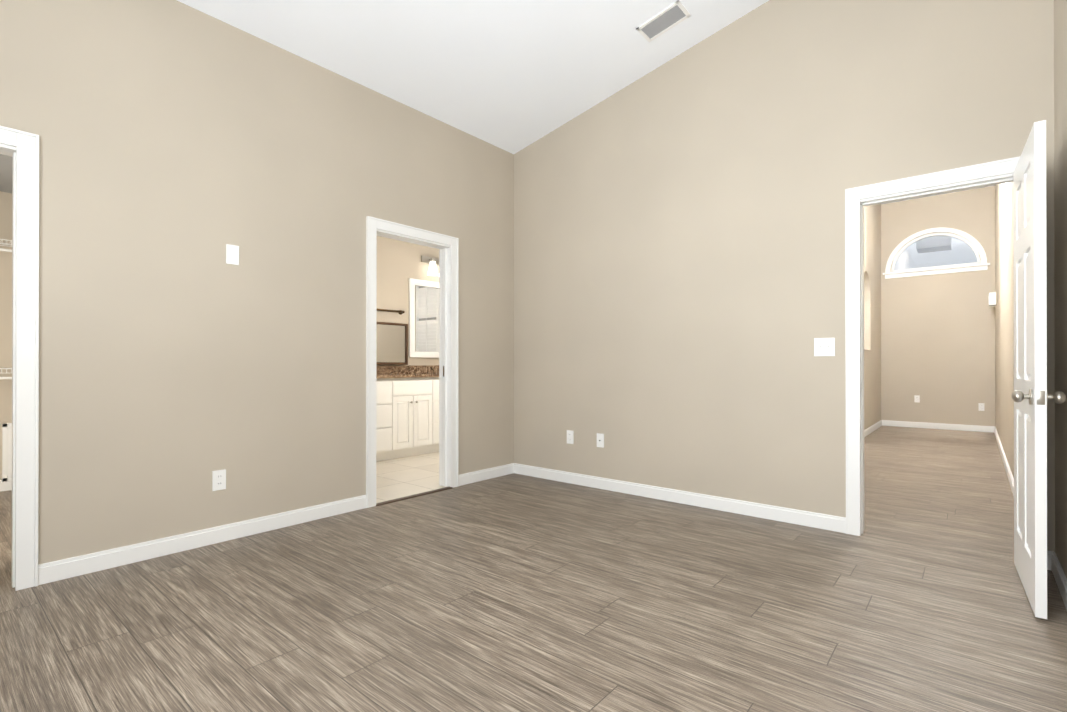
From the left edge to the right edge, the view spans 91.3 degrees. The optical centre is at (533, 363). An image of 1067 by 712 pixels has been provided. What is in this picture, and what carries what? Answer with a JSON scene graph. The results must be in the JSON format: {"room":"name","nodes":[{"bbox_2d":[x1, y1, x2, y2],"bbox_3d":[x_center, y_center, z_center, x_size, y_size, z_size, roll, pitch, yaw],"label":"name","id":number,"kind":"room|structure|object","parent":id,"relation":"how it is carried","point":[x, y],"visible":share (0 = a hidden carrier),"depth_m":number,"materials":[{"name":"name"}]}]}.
{"room":"empty bedroom","nodes":[
{"label":"empty bedroom","id":0,"kind":"room"},
{"bbox_2d":[0,191,11,479],"bbox_3d":[-4.722,-0.231,3.879,0.120,2.540,1.620,0,0,40],"label":"wall","id":1,"kind":"structure","parent":0,"point":[6,307],"depth_m":4.26,"materials":[{"name":"paint"}]},
{"bbox_2d":[0,480,11,491],"bbox_3d":[-4.671,0.992,3.833,0.014,0.094,1.620,0,0,40],"label":"baseboard","id":2,"kind":"structure","parent":1,"relation":"attached to","point":[6,486],"depth_m":4.25,"materials":[{"name":"white wood"}]},
{"bbox_2d":[0,239,11,379],"bbox_3d":[-4.560,-0.321,3.743,0.303,1.298,1.664,0,0,40],"label":"shelf rail","id":3,"kind":"object","parent":1,"relation":"attached to","point":[5,250],"visible":0.15,"depth_m":4.07,"materials":[{"name":"white"}]},
{"bbox_2d":[2,423,11,481],"bbox_3d":[-4.231,0.727,4.356,0.012,0.475,0.285,0,0,40],"label":"access panel","id":4,"kind":"object","parent":1,"relation":"attached to","point":[6,451],"visible":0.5,"depth_m":4.26,"materials":[{"name":"white"}]},
{"bbox_2d":[0,154,11,192],"bbox_3d":[-3.736,-1.463,3.050,2.700,0.120,1.920,0,0,40],"label":"ceiling","id":5,"kind":"structure","parent":0,"point":[5,173],"depth_m":3.85,"materials":[{"name":"white paint"}]},
{"bbox_2d":[0,0,513,564],"bbox_3d":[-1.717,-0.963,3.256,0.120,4.000,4.840,0,0,40],"label":"wall","id":6,"kind":"structure","parent":0,"point":[180,148],"depth_m":3.00,"materials":[{"name":"paint"}]},
{"bbox_2d":[0,126,38,590],"bbox_3d":[-2.645,-0.015,2.153,0.168,2.100,0.864,0,0,40],"label":"door frame","id":7,"kind":"structure","parent":6,"relation":"attached to","point":[21,148],"depth_m":2.41,"materials":[{"name":"white wood"}]},
{"bbox_2d":[38,495,366,584],"bbox_3d":[-1.759,0.990,3.097,0.014,0.094,1.726,0,0,40],"label":"baseboard","id":8,"kind":"structure","parent":6,"relation":"attached to","point":[54,571],"depth_m":2.89,"materials":[{"name":"white wood"}]},
{"bbox_2d":[212,469,225,490],"bbox_3d":[-1.822,0.677,3.027,0.008,0.115,0.070,0,0,40],"label":"electrical outlet","id":9,"kind":"object","parent":6,"relation":"attached to","point":[218,479],"visible":1,"depth_m":3.02,"materials":[{"name":"white plastic"}]},
{"bbox_2d":[226,244,238,264],"bbox_3d":[-1.777,-0.643,3.083,0.010,0.115,0.070,0,0,40],"label":"switch plate","id":10,"kind":"object","parent":6,"relation":"attached to","point":[232,254],"visible":1,"depth_m":3.08,"materials":[{"name":"white plastic"}]},
{"bbox_2d":[366,216,458,507],"bbox_3d":[-0.975,-0.011,4.133,0.168,2.100,0.864,0,0,40],"label":"door frame","id":11,"kind":"structure","parent":6,"relation":"attached to","point":[447,246],"depth_m":4.36,"materials":[{"name":"white wood"}]},
{"bbox_2d":[376,486,452,505],"bbox_3d":[-0.925,1.035,4.088,0.056,0.009,0.722,0,0,40],"label":"threshold","id":12,"kind":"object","parent":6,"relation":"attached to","point":[411,496],"depth_m":4.05,"materials":[{"name":"brown wood"}]},
{"bbox_2d":[459,463,513,485],"bbox_3d":[-0.427,0.994,4.676,0.014,0.094,0.678,0,0,40],"label":"baseboard","id":13,"kind":"structure","parent":6,"relation":"attached to","point":[476,476],"depth_m":4.66,"materials":[{"name":"white wood"}]},
{"bbox_2d":[376,236,438,365],"bbox_3d":[-2.078,-0.307,5.927,0.120,2.700,4.620,0,0,40],"label":"wall","id":14,"kind":"structure","parent":0,"point":[399,263],"depth_m":6.35,"materials":[{"name":"paint"}]},
{"bbox_2d":[377,308,404,314],"bbox_3d":[-1.769,-0.626,6.138,0.081,0.055,0.596,0,0,40],"label":"towel rail","id":15,"kind":"object","parent":14,"relation":"attached to","point":[400,312],"visible":0.46,"depth_m":6.20,"materials":[{"name":"brown metal"}]},
{"bbox_2d":[376,322,407,364],"bbox_3d":[-1.786,-0.236,6.125,0.028,0.500,0.740,0,0,40],"label":"mirror","id":16,"kind":"object","parent":14,"relation":"attached to","point":[391,343],"visible":0.48,"depth_m":6.24,"materials":[{"name":"brown mirror"}]},
{"bbox_2d":[376,365,438,372],"bbox_3d":[-1.546,0.075,6.445,0.020,0.100,2.620,0,0,40],"label":"backsplash","id":17,"kind":"structure","parent":14,"relation":"attached to","point":[409,368],"depth_m":6.45,"materials":[{"name":"brown stone"}]},
{"bbox_2d":[409,278,438,357],"bbox_3d":[-1.169,-0.564,6.888,0.029,0.980,1.140,0,0,40],"label":"vanity mirror","id":18,"kind":"object","parent":14,"relation":"attached to","point":[423,318],"visible":0.4,"depth_m":6.62,"materials":[{"name":"white mirror"}]},
{"bbox_2d":[421,256,438,275],"bbox_3d":[-1.117,-1.244,6.846,0.165,0.240,0.760,0,0,40],"label":"sconce","id":19,"kind":"object","parent":14,"relation":"attached to","point":[433,263],"visible":0.27,"depth_m":6.61,"materials":[{"name":"white glass"}]},
{"bbox_2d":[376,452,444,502],"bbox_3d":[-1.346,1.092,5.241,2.120,0.100,4.720,0,0,40],"label":"floor","id":20,"kind":"structure","parent":0,"point":[396,478],"depth_m":4.81,"materials":[{"name":"beige tile"}]},
{"bbox_2d":[376,377,438,461],"bbox_3d":[-1.319,0.602,6.253,0.612,0.885,2.600,0,0,40],"label":"bathroom vanity","id":21,"kind":"object","parent":20,"relation":"on","point":[407,410],"depth_m":5.76,"materials":[{"name":"white wood"}]},
{"bbox_2d":[376,373,438,376],"bbox_3d":[-1.323,0.142,6.258,0.602,0.035,2.620,0,0,40],"label":"countertop","id":22,"kind":"structure","parent":21,"relation":"on","point":[377,374],"depth_m":5.85,"materials":[{"name":"brown stone"}]},
{"bbox_2d":[177,0,768,153],"bbox_3d":[-0.272,-2.418,2.041,3.900,0.879,4.840,0,0,40],"label":"ceiling","id":23,"kind":"structure","parent":0,"point":[513,76],"depth_m":3.57,"materials":[{"name":"paint"}]},
{"bbox_2d":[636,0,690,42],"bbox_3d":[0.881,-2.319,3.546,0.312,0.066,0.190,0,0,40],"label":"ceiling vent","id":24,"kind":"object","parent":23,"relation":"in","point":[664,21],"visible":1,"depth_m":3.54,"materials":[{"name":"white metal"}]},
{"bbox_2d":[0,426,1066,711],"bbox_3d":[0.920,1.093,5.540,6.600,0.100,11.740,0,0,40],"label":"floor","id":25,"kind":"structure","parent":0,"point":[514,593],"depth_m":2.17,"materials":[{"name":"brown wood"}]},
{"bbox_2d":[514,0,1054,551],"bbox_3d":[1.295,-0.962,3.802,3.780,4.000,0.120,0,0,40],"label":"wall","id":26,"kind":"structure","parent":0,"point":[678,262],"depth_m":3.60,"materials":[{"name":"paint"}]},
{"bbox_2d":[567,430,573,443],"bbox_3d":[0.318,0.640,4.539,0.070,0.115,0.008,0,0,40],"label":"electrical outlet","id":27,"kind":"object","parent":26,"relation":"attached to","point":[570,436],"visible":1,"depth_m":4.53,"materials":[{"name":"white plastic"}]},
{"bbox_2d":[597,433,603,447],"bbox_3d":[0.552,0.640,4.337,0.070,0.115,0.016,0,0,40],"label":"electrical outlet","id":28,"kind":"object","parent":26,"relation":"attached to","point":[600,439],"visible":1,"depth_m":4.33,"materials":[{"name":"white plastic"}]},
{"bbox_2d":[514,463,845,532],"bbox_3d":[0.859,0.992,4.078,2.753,0.094,0.014,0,0,40],"label":"baseboard","id":29,"kind":"structure","parent":26,"relation":"attached to","point":[788,515],"depth_m":3.79,"materials":[{"name":"white wood"}]},
{"bbox_2d":[814,338,834,355],"bbox_3d":[1.820,-0.103,3.267,0.115,0.115,0.018,0,0,40],"label":"light switch","id":30,"kind":"object","parent":26,"relation":"attached to","point":[824,346],"visible":1,"depth_m":3.27,"materials":[{"name":"white plastic"}]},
{"bbox_2d":[845,156,1019,535],"bbox_3d":[2.285,-0.013,2.965,0.864,2.100,0.168,0,0,40],"label":"door frame","id":31,"kind":"structure","parent":26,"relation":"attached to","point":[857,199],"depth_m":3.15,"materials":[{"name":"white wood"}]},
{"bbox_2d":[1011,120,1065,618],"bbox_3d":[2.260,0.024,2.385,0.165,1.998,0.729,0,0,38],"label":"hall door","id":32,"kind":"structure","parent":31,"relation":"attached to","point":[1030,396],"depth_m":2.17,"materials":[{"name":"white wood"}]},
{"bbox_2d":[864,204,880,429],"bbox_3d":[3.704,-0.880,6.362,0.140,3.850,6.900,0,0,40],"label":"wall","id":33,"kind":"structure","parent":0,"point":[872,314],"depth_m":8.10,"materials":[{"name":"paint"}]},
{"bbox_2d":[864,420,882,436],"bbox_3d":[3.724,0.997,6.262,0.014,0.094,6.780,0,0,40],"label":"baseboard","id":34,"kind":"structure","parent":33,"relation":"attached to","point":[880,423],"depth_m":8.05,"materials":[{"name":"white wood"}]},
{"bbox_2d":[881,186,994,425],"bbox_3d":[6.498,-0.876,8.441,1.690,3.850,0.120,0,0,40],"label":"wall","id":35,"kind":"structure","parent":0,"point":[938,343],"depth_m":8.35,"materials":[{"name":"paint"}]},
{"bbox_2d":[914,395,919,402],"bbox_3d":[6.277,0.580,8.540,0.070,0.115,0.008,0,0,40],"label":"outlet","id":36,"kind":"object","parent":35,"relation":"attached to","point":[916,398],"visible":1,"depth_m":8.54,"materials":[{"name":"white plastic"}]},
{"bbox_2d":[883,227,989,278],"bbox_3d":[6.460,-1.806,8.422,1.370,0.750,0.140,0,0,40],"label":"window","id":37,"kind":"structure","parent":35,"relation":"in","point":[973,243],"depth_m":8.38,"materials":[{"name":"white"}]},
{"bbox_2d":[883,420,992,431],"bbox_3d":[6.451,1.002,8.388,1.380,0.094,0.014,0,0,40],"label":"baseboard","id":38,"kind":"structure","parent":35,"relation":"attached to","point":[962,427],"depth_m":8.35,"materials":[{"name":"white wood"}]},
{"bbox_2d":[978,403,983,410],"bbox_3d":[6.888,0.668,8.024,0.070,0.115,0.008,0,0,40],"label":"outlet","id":39,"kind":"object","parent":35,"relation":"attached to","point":[980,406],"visible":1,"depth_m":8.03,"materials":[{"name":"white plastic"}]},
{"bbox_2d":[881,185,994,204],"bbox_3d":[4.312,-2.767,5.854,1.690,0.120,6.900,0,0,40],"label":"ceiling","id":40,"kind":"structure","parent":0,"point":[937,194],"depth_m":8.34,"materials":[{"name":"paint"}]},
{"bbox_2d":[995,182,1013,477],"bbox_3d":[4.912,-0.883,5.344,0.120,3.850,6.900,0,0,40],"label":"wall","id":41,"kind":"structure","parent":0,"point":[1004,337],"depth_m":5.49,"materials":[{"name":"paint"}]},
{"bbox_2d":[988,292,995,306],"bbox_3d":[6.756,-0.942,7.686,0.079,0.180,0.300,0,0,40],"label":"box","id":42,"kind":"object","parent":41,"relation":"attached to","point":[991,299],"visible":1,"depth_m":7.58,"materials":[{"name":"white plastic"}]},
{"bbox_2d":[993,426,1013,495],"bbox_3d":[4.822,0.995,5.337,0.014,0.094,6.780,0,0,40],"label":"baseboard","id":43,"kind":"structure","parent":41,"relation":"attached to","point":[1010,477],"depth_m":5.17,"materials":[{"name":"white wood"}]},
{"bbox_2d":[1054,0,1066,577],"bbox_3d":[1.134,-0.969,0.773,0.120,4.000,4.720,0,0,40],"label":"wall","id":44,"kind":"structure","parent":0,"point":[1060,144],"depth_m":2.42,"materials":[{"name":"paint"}]},
{"bbox_2d":[1047,551,1066,609],"bbox_3d":[1.115,0.985,0.862,0.030,0.094,4.600,0,0,40],"label":"baseboard","id":45,"kind":"structure","parent":44,"relation":"attached to","point":[1053,564],"depth_m":2.42,"materials":[{"name":"white wood"}]},
{"label":"outside","id":46,"kind":"structure","parent":0,"visible":0},
{"bbox_2d":[916,235,950,252],"bbox_3d":[7.822,-2.337,10.192,0.520,0.220,0.500,0,0,40],"label":"beam","id":47,"kind":"structure","parent":46,"point":[928,247],"depth_m":10.04,"materials":[{"name":"grey"}]}
]}

